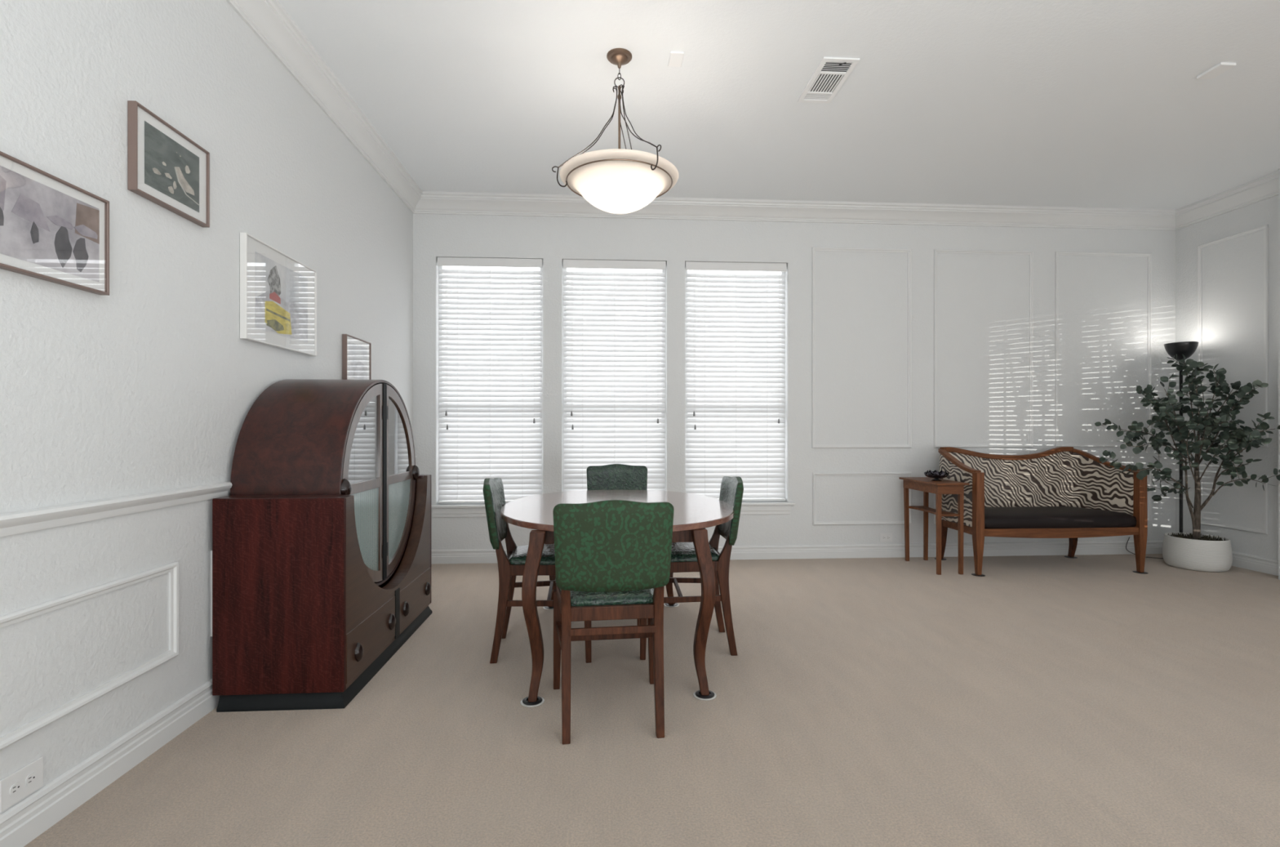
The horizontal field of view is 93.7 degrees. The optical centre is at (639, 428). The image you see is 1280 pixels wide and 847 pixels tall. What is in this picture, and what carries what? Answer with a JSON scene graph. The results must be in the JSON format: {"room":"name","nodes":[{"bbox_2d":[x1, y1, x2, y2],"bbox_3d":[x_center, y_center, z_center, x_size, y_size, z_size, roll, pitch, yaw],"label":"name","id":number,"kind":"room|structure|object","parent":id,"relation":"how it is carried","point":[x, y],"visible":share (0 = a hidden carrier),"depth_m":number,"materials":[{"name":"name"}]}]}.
{"room":"dining room","nodes":[
{"label":"dining room","id":0,"kind":"room"},
{"bbox_2d":[0,0,413,813],"bbox_3d":[-1.783,-0.420,1.325,0.150,3.160,8.070,0,0,-4],"label":"wall","id":1,"kind":"structure","parent":0,"point":[150,384],"depth_m":2.11,"materials":[{"name":"white paint"}]},
{"bbox_2d":[0,755,43,812],"bbox_3d":[-1.725,0.991,1.676,0.009,0.086,0.125,0,0,-4],"label":"wall outlet","id":2,"kind":"object","parent":1,"relation":"attached to","point":[21,783],"visible":1,"depth_m":1.67,"materials":[{"name":"white plastic"}]},
{"bbox_2d":[9,781,21,795],"bbox_3d":[-1.722,0.991,1.654,0.004,0.027,0.031,0,0,-4],"label":"socket","id":3,"kind":"object","parent":2,"relation":"attached to","point":[15,786],"depth_m":1.65,"materials":[{"name":"grey plastic"}]},
{"bbox_2d":[25,772,36,785],"bbox_3d":[-1.725,0.991,1.698,0.004,0.027,0.031,0,0,-4],"label":"socket","id":4,"kind":"object","parent":2,"relation":"attached to","point":[30,777],"depth_m":1.70,"materials":[{"name":"grey plastic"}]},
{"bbox_2d":[0,151,109,295],"bbox_3d":[-1.718,-0.584,1.743,0.028,0.304,0.400,0,0,-4],"label":"framed picture","id":5,"kind":"object","parent":1,"relation":"attached to","point":[54,229],"visible":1,"depth_m":1.75,"materials":[{"name":"brown"}]},
{"bbox_2d":[0,561,178,750],"bbox_3d":[-1.701,0.683,1.369,0.018,0.356,1.828,0,0,-4],"label":"trim","id":6,"kind":"structure","parent":1,"relation":"attached to","point":[172,568],"depth_m":1.93,"materials":[{"name":"white wood"}]},
{"bbox_2d":[0,678,219,846],"bbox_3d":[-1.692,1.100,1.230,0.018,0.120,7.870,0,0,-4],"label":"baseboard","id":7,"kind":"structure","parent":1,"relation":"attached to","point":[23,822],"depth_m":1.92,"materials":[{"name":"white paint"}]},
{"bbox_2d":[127,100,209,226],"bbox_3d":[-1.750,-0.970,2.245,0.028,0.304,0.387,0,0,-4],"label":"framed picture","id":8,"kind":"object","parent":1,"relation":"attached to","point":[166,167],"visible":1,"depth_m":2.21,"materials":[{"name":"brown"}]},
{"bbox_2d":[144,120,199,212],"bbox_3d":[-1.745,-0.970,2.245,0.002,0.220,0.287,0,0,-4],"label":"print","id":9,"kind":"object","parent":8,"relation":"attached to","point":[171,166],"depth_m":2.23,"materials":[{"name":"green paper"}]},
{"bbox_2d":[0,455,417,536],"bbox_3d":[-1.684,0.260,1.231,0.034,0.061,7.870,0,0,-4],"label":"trim","id":10,"kind":"structure","parent":1,"relation":"attached to","point":[33,519],"depth_m":1.92,"materials":[{"name":"white wood"}]},
{"bbox_2d":[210,550,212,635],"bbox_3d":[-1.847,0.683,3.664,0.018,0.356,2.353,0,0,-4],"label":"trim","id":11,"kind":"structure","parent":1,"relation":"attached to","point":[211,550],"depth_m":2.49,"materials":[{"name":"white paint"}]},
{"bbox_2d":[240,231,316,355],"bbox_3d":[-1.799,-0.642,3.021,0.028,0.475,0.666,0,0,-4],"label":"framed picture","id":12,"kind":"object","parent":1,"relation":"attached to","point":[278,291],"visible":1,"depth_m":2.95,"materials":[{"name":"white"}]},
{"bbox_2d":[255,251,307,342],"bbox_3d":[-1.794,-0.642,3.021,0.001,0.355,0.496,0,0,-4],"label":"print","id":13,"kind":"object","parent":12,"relation":"attached to","point":[281,288],"depth_m":2.99,"materials":[{"name":"multicoloured"}]},
{"bbox_2d":[226,0,422,213],"bbox_3d":[-1.645,-1.925,1.233,0.112,0.150,7.870,0,0,-4],"label":"trim","id":14,"kind":"structure","parent":1,"relation":"attached to","point":[268,20],"depth_m":3.36,"materials":[{"name":"white wood"}]},
{"bbox_2d":[342,333,371,379],"bbox_3d":[-1.858,-0.441,3.946,0.028,0.303,0.397,0,0,-4],"label":"framed picture","id":15,"kind":"object","parent":1,"relation":"attached to","point":[356,352],"visible":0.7,"depth_m":3.90,"materials":[{"name":"brown"}]},
{"bbox_2d":[348,341,367,379],"bbox_3d":[-1.853,-0.441,3.946,0.001,0.223,0.307,0,0,-4],"label":"print","id":16,"kind":"object","parent":15,"relation":"attached to","point":[357,351],"depth_m":3.94},
{"bbox_2d":[23,553,1279,846],"bbox_3d":[3.510,1.185,-0.043,11.000,0.050,11.470,0,0,-4],"label":"floor","id":17,"kind":"structure","parent":0,"point":[1086,700],"depth_m":2.28,"materials":[{"name":"beige carpet"}]},
{"bbox_2d":[212,378,432,711],"bbox_3d":[-1.520,0.453,3.117,0.549,1.415,1.293,0,0,-4],"label":"display cabinet","id":18,"kind":"object","parent":17,"relation":"on","point":[322,535],"visible":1,"depth_m":2.59,"materials":[{"name":"brown wood"}]},
{"bbox_2d":[520,696,544,706],"bbox_3d":[-0.456,1.154,2.546,0.100,0.012,0.100,0,0,-4],"label":"coaster","id":19,"kind":"object","parent":17,"relation":"on","point":[540,700],"visible":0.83,"depth_m":2.52,"materials":[{"name":"grey plastic"}]},
{"bbox_2d":[482,477,591,662],"bbox_3d":[-0.539,0.710,3.174,0.555,0.900,0.462,0,0,-6],"label":"dining chair","id":20,"kind":"object","parent":17,"relation":"on","point":[511,565],"visible":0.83,"depth_m":2.98,"materials":[{"name":"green wood"}]},
{"bbox_2d":[542,606,553,609],"bbox_3d":[-0.579,1.154,3.893,0.100,0.012,0.100,0,0,-4],"label":"coaster","id":21,"kind":"object","parent":17,"relation":"on","point":[544,607],"visible":0.38,"depth_m":3.85,"materials":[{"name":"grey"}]},
{"bbox_2d":[552,499,674,744],"bbox_3d":[-0.124,0.710,2.448,0.462,0.900,0.555,0,0,-7],"label":"dining chair","id":22,"kind":"object","parent":17,"relation":"on","point":[613,557],"visible":1,"depth_m":2.22,"materials":[{"name":"green fabric"}]},
{"bbox_2d":[586,463,647,489],"bbox_3d":[-0.154,0.710,4.192,0.462,0.900,0.555,0,0,-4],"label":"dining chair","id":23,"kind":"object","parent":17,"relation":"on","point":[612,476],"visible":0.21,"depth_m":4.41,"materials":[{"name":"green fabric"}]},
{"bbox_2d":[500,489,734,702],"bbox_3d":[-0.122,0.782,3.269,1.222,0.744,1.540,0,0,-4],"label":"dining table","id":24,"kind":"object","parent":17,"relation":"on","point":[693,513],"visible":0.77,"depth_m":2.63,"materials":[{"name":"brown wood"}]},
{"bbox_2d":[663,602,679,607],"bbox_3d":[0.207,1.154,3.946,0.100,0.012,0.100,0,0,-4],"label":"coaster","id":25,"kind":"object","parent":17,"relation":"on","point":[675,604],"visible":0.7,"depth_m":3.92,"materials":[{"name":"grey plastic"}]},
{"bbox_2d":[665,602,677,605],"bbox_3d":[0.207,1.152,3.946,0.084,0.008,0.084,0,0,-4],"label":"cup","id":26,"kind":"object","parent":25,"relation":"on","point":[675,603],"depth_m":3.92,"materials":[{"name":"black plastic"}]},
{"bbox_2d":[636,475,743,659],"bbox_3d":[0.269,0.710,3.249,0.555,0.900,0.462,0,0,-2],"label":"dining chair","id":27,"kind":"object","parent":17,"relation":"on","point":[683,556],"visible":0.66,"depth_m":3.06,"materials":[{"name":"brown wood"}]},
{"bbox_2d":[693,689,716,700],"bbox_3d":[0.282,1.154,2.608,0.100,0.012,0.100,0,0,-4],"label":"coaster","id":28,"kind":"object","parent":17,"relation":"on","point":[696,694],"visible":0.82,"depth_m":2.58,"materials":[{"name":"grey plastic"}]},
{"bbox_2d":[695,689,714,698],"bbox_3d":[0.282,1.152,2.608,0.084,0.008,0.084,0,0,-4],"label":"cup","id":29,"kind":"object","parent":28,"relation":"on","point":[698,695],"depth_m":2.58,"materials":[{"name":"black plastic"}]},
{"bbox_2d":[898,476,968,574],"bbox_3d":[2.455,0.795,5.041,0.270,0.730,0.600,0,0,-4],"label":"side table","id":30,"kind":"object","parent":17,"relation":"on","point":[925,484],"visible":1,"depth_m":4.83,"materials":[{"name":"brown wood"}]},
{"bbox_2d":[908,505,959,515],"bbox_3d":[2.454,0.689,5.038,0.159,0.018,0.520,0,0,-4],"label":"shelf","id":31,"kind":"object","parent":30,"relation":"attached to","point":[923,508],"depth_m":4.99,"materials":[{"name":"brown wood"}]},
{"bbox_2d":[924,469,949,480],"bbox_3d":[2.467,0.387,4.987,0.182,0.086,0.185,0,0,-4],"label":"flower bowl","id":32,"kind":"object","parent":30,"relation":"on","point":[935,474],"visible":1,"depth_m":4.94,"materials":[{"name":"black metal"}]},
{"bbox_2d":[971,573,985,576],"bbox_3d":[2.684,1.159,4.760,0.100,0.005,0.100,0,0,-4],"label":"coaster","id":33,"kind":"object","parent":17,"relation":"on","point":[973,574],"visible":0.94,"depth_m":4.74,"materials":[{"name":"black rubber"}]},
{"bbox_2d":[937,446,1147,574],"bbox_3d":[3.337,0.658,5.087,1.443,0.997,0.634,0,0,-4],"label":"settee","id":34,"kind":"object","parent":17,"relation":"on","point":[1059,491],"visible":0.9,"depth_m":5.06,"materials":[{"name":"fabric"}]},
{"bbox_2d":[984,506,1136,528],"bbox_3d":[3.340,0.734,5.025,1.308,0.116,0.510,0,0,-4],"label":"seat cushion","id":35,"kind":"object","parent":34,"relation":"on","point":[995,517],"depth_m":4.81,"materials":[{"name":"black leather"}]},
{"bbox_2d":[1132,570,1147,573],"bbox_3d":[4.041,1.159,4.846,0.100,0.005,0.100,0,0,-4],"label":"coaster","id":36,"kind":"object","parent":17,"relation":"on","point":[1144,572],"visible":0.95,"depth_m":4.82,"materials":[{"name":"black rubber"}]},
{"bbox_2d":[1125,536,1161,558],"bbox_3d":[4.562,1.078,5.428,0.070,0.158,0.279,0,0,-31],"label":"power cord","id":37,"kind":"object","parent":17,"relation":"on","point":[1129,536],"visible":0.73,"depth_m":5.50,"materials":[{"name":"grey plastic"}]},
{"bbox_2d":[1164,341,1199,532],"bbox_3d":[4.793,0.201,5.315,0.240,1.918,0.240,0,0,-4],"label":"floor lamp","id":38,"kind":"object","parent":17,"relation":"on","point":[1187,348],"visible":0.66,"depth_m":5.30,"materials":[{"name":"black metal"}]},
{"bbox_2d":[1094,353,1279,572],"bbox_3d":[4.339,0.261,4.963,1.264,1.798,0.818,0,0,12],"label":"potted tree","id":39,"kind":"object","parent":17,"relation":"on","point":[1196,550],"visible":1,"depth_m":4.89,"materials":[{"name":"green plant"}]},
{"bbox_2d":[278,0,1279,209],"bbox_3d":[3.492,-2.050,1.660,10.820,0.100,8.070,0,0,-4],"label":"ceiling","id":40,"kind":"structure","parent":0,"point":[1103,104],"depth_m":3.53,"materials":[{"name":"white paint"}]},
{"bbox_2d":[551,48,678,213],"bbox_3d":[-0.131,-1.585,3.218,0.676,0.830,0.636,0,0,-4],"label":"pendant light","id":41,"kind":"object","parent":40,"relation":"hanging from","point":[619,180],"visible":1,"depth_m":3.08,"materials":[{"name":"white glass"}]},
{"bbox_2d":[667,50,684,66],"bbox_3d":[0.194,-1.994,3.237,0.072,0.012,0.120,0,0,-4],"label":"ceiling plate","id":42,"kind":"object","parent":40,"relation":"attached to","point":[676,57],"visible":1,"depth_m":3.22,"materials":[{"name":"white"}]},
{"bbox_2d":[797,56,859,102],"bbox_3d":[1.074,-1.990,3.447,0.200,0.019,0.434,0,0,-4],"label":"ceiling vent","id":43,"kind":"object","parent":40,"relation":"in","point":[831,73],"visible":1,"depth_m":3.42,"materials":[{"name":"white metal"}]},
{"bbox_2d":[1196,62,1235,79],"bbox_3d":[3.209,-1.993,3.343,0.090,0.014,0.136,0,0,-4],"label":"ceiling plate","id":44,"kind":"object","parent":40,"relation":"attached to","point":[1221,67],"visible":1,"depth_m":3.33,"materials":[{"name":"white"}]},
{"bbox_2d":[413,213,1175,549],"bbox_3d":[1.592,-0.420,5.462,7.110,3.160,0.160,0,0,-4],"label":"wall","id":45,"kind":"structure","parent":0,"point":[861,297],"depth_m":5.42,"materials":[{"name":"white paint"}]},
{"bbox_2d":[438,265,542,503],"bbox_3d":[-1.309,-0.414,5.315,0.915,2.142,0.075,0,0,-4],"label":"window","id":46,"kind":"structure","parent":45,"relation":"in","point":[439,266],"depth_m":5.30,"materials":[{"name":"white plastic"}]},
{"bbox_2d":[437,257,542,502],"bbox_3d":[-1.304,-0.419,5.235,0.899,2.128,0.061,0,0,-4],"label":"window blind","id":47,"kind":"object","parent":46,"relation":"attached to","point":[508,446],"visible":0.94,"depth_m":5.24,"materials":[{"name":"white plastic"}]},
{"bbox_2d":[431,502,795,517],"bbox_3d":[-0.218,0.710,5.249,3.200,0.105,0.035,0,0,-4],"label":"trim","id":48,"kind":"structure","parent":45,"relation":"attached to","point":[747,508],"depth_m":5.18,"materials":[{"name":"white wood"}]},
{"bbox_2d":[562,261,666,491],"bbox_3d":[-0.229,-0.414,5.384,0.921,2.142,0.075,0,0,-4],"label":"window","id":49,"kind":"structure","parent":45,"relation":"in","point":[563,268],"depth_m":5.37,"materials":[{"name":"white plastic"}]},
{"bbox_2d":[563,258,666,491],"bbox_3d":[-0.224,-0.419,5.303,0.905,2.128,0.061,0,0,-4],"label":"window blind","id":50,"kind":"object","parent":49,"relation":"attached to","point":[594,436],"visible":0.88,"depth_m":5.31,"materials":[{"name":"white plastic"}]},
{"bbox_2d":[684,268,785,501],"bbox_3d":[0.853,-0.414,5.453,0.926,2.142,0.075,0,0,-4],"label":"window","id":51,"kind":"structure","parent":45,"relation":"in","point":[686,271],"depth_m":5.39,"materials":[{"name":"white plastic"}]},
{"bbox_2d":[684,261,786,500],"bbox_3d":[0.858,-0.419,5.372,0.910,2.128,0.061,0,0,-4],"label":"window blind","id":52,"kind":"object","parent":51,"relation":"attached to","point":[744,438],"visible":0.92,"depth_m":5.38,"materials":[{"name":"white plastic"}]},
{"bbox_2d":[413,191,1175,230],"bbox_3d":[1.526,-1.925,5.322,6.960,0.150,0.112,0,0,-4],"label":"trim","id":53,"kind":"structure","parent":45,"relation":"attached to","point":[430,202],"depth_m":5.32,"materials":[{"name":"white paint"}]},
{"bbox_2d":[431,540,1163,564],"bbox_3d":[1.523,1.100,5.368,6.960,0.120,0.018,0,0,-4],"label":"baseboard","id":54,"kind":"structure","parent":45,"relation":"attached to","point":[1115,547],"depth_m":5.40,"materials":[{"name":"white wood"}]},
{"bbox_2d":[811,246,911,448],"bbox_3d":[1.998,-0.727,5.399,0.917,1.797,0.018,0,0,-4],"label":"trim","id":55,"kind":"structure","parent":45,"relation":"attached to","point":[814,249],"depth_m":5.39,"materials":[{"name":"white paint"}]},
{"bbox_2d":[812,471,911,524],"bbox_3d":[2.003,0.627,5.399,0.912,0.469,0.018,0,0,-4],"label":"trim","id":56,"kind":"structure","parent":45,"relation":"attached to","point":[850,473],"depth_m":5.39,"materials":[{"name":"white wood"}]},
{"bbox_2d":[880,533,892,541],"bbox_3d":[2.222,0.982,5.417,0.116,0.076,0.009,0,0,-4],"label":"wall outlet","id":57,"kind":"object","parent":45,"relation":"attached to","point":[883,536],"visible":1,"depth_m":5.42,"materials":[{"name":"white plastic"}]},
{"bbox_2d":[933,493,936,524],"bbox_3d":[3.137,0.627,5.471,0.937,0.469,0.018,0,0,-4],"label":"trim","id":58,"kind":"structure","parent":45,"relation":"attached to","point":[935,517],"depth_m":5.43,"materials":[{"name":"white wood"}]},
{"bbox_2d":[933,248,1033,447],"bbox_3d":[3.137,-0.729,5.471,0.937,1.797,0.018,0,0,-4],"label":"trim","id":59,"kind":"structure","parent":45,"relation":"attached to","point":[1030,253],"depth_m":5.47,"materials":[{"name":"white wood"}]},
{"bbox_2d":[1054,251,1151,446],"bbox_3d":[4.286,-0.731,5.544,0.932,1.798,0.018,0,0,-4],"label":"trim","id":60,"kind":"structure","parent":45,"relation":"attached to","point":[1056,253],"depth_m":5.53,"materials":[{"name":"white paint"}]},
{"bbox_2d":[1146,471,1151,521],"bbox_3d":[4.286,0.632,5.544,0.932,0.455,0.018,0,0,-4],"label":"trim","id":61,"kind":"structure","parent":45,"relation":"attached to","point":[1149,476],"depth_m":5.57,"materials":[{"name":"white wood"}]},
{"bbox_2d":[1175,195,1278,559],"bbox_3d":[5.101,-0.420,5.119,0.150,3.160,0.970,0,0,-4],"label":"wall","id":62,"kind":"structure","parent":0,"point":[1233,269],"depth_m":5.07,"materials":[{"name":"white paint"}]},
{"bbox_2d":[1175,170,1278,230],"bbox_3d":[4.970,-1.925,5.110,0.112,0.150,0.970,0,0,-4],"label":"trim","id":63,"kind":"structure","parent":62,"relation":"attached to","point":[1264,187],"depth_m":5.06,"materials":[{"name":"white wood"}]},
{"bbox_2d":[1197,224,1268,447],"bbox_3d":[5.018,-0.746,5.096,0.018,1.788,0.565,0,0,-4],"label":"trim","id":64,"kind":"structure","parent":62,"relation":"attached to","point":[1265,228],"depth_m":4.84,"materials":[{"name":"white paint"}]},
{"bbox_2d":[1199,470,1268,533],"bbox_3d":[5.018,0.612,5.096,0.018,0.473,0.565,0,0,-4],"label":"trim","id":65,"kind":"structure","parent":62,"relation":"attached to","point":[1265,531],"depth_m":4.95,"materials":[{"name":"white wood"}]},
{"bbox_2d":[1231,551,1278,575],"bbox_3d":[5.017,1.100,5.113,0.018,0.120,0.970,0,0,-4],"label":"baseboard","id":66,"kind":"structure","parent":62,"relation":"attached to","point":[1269,566],"depth_m":4.90,"materials":[{"name":"white wood"}]},
{"bbox_2d":[1278,168,1279,579],"bbox_3d":[5.112,-0.420,3.832,0.290,3.160,1.600,0,0,-4],"label":"wall","id":67,"kind":"structure","parent":0,"point":[1279,168],"depth_m":4.62,"materials":[{"name":"white paint"}]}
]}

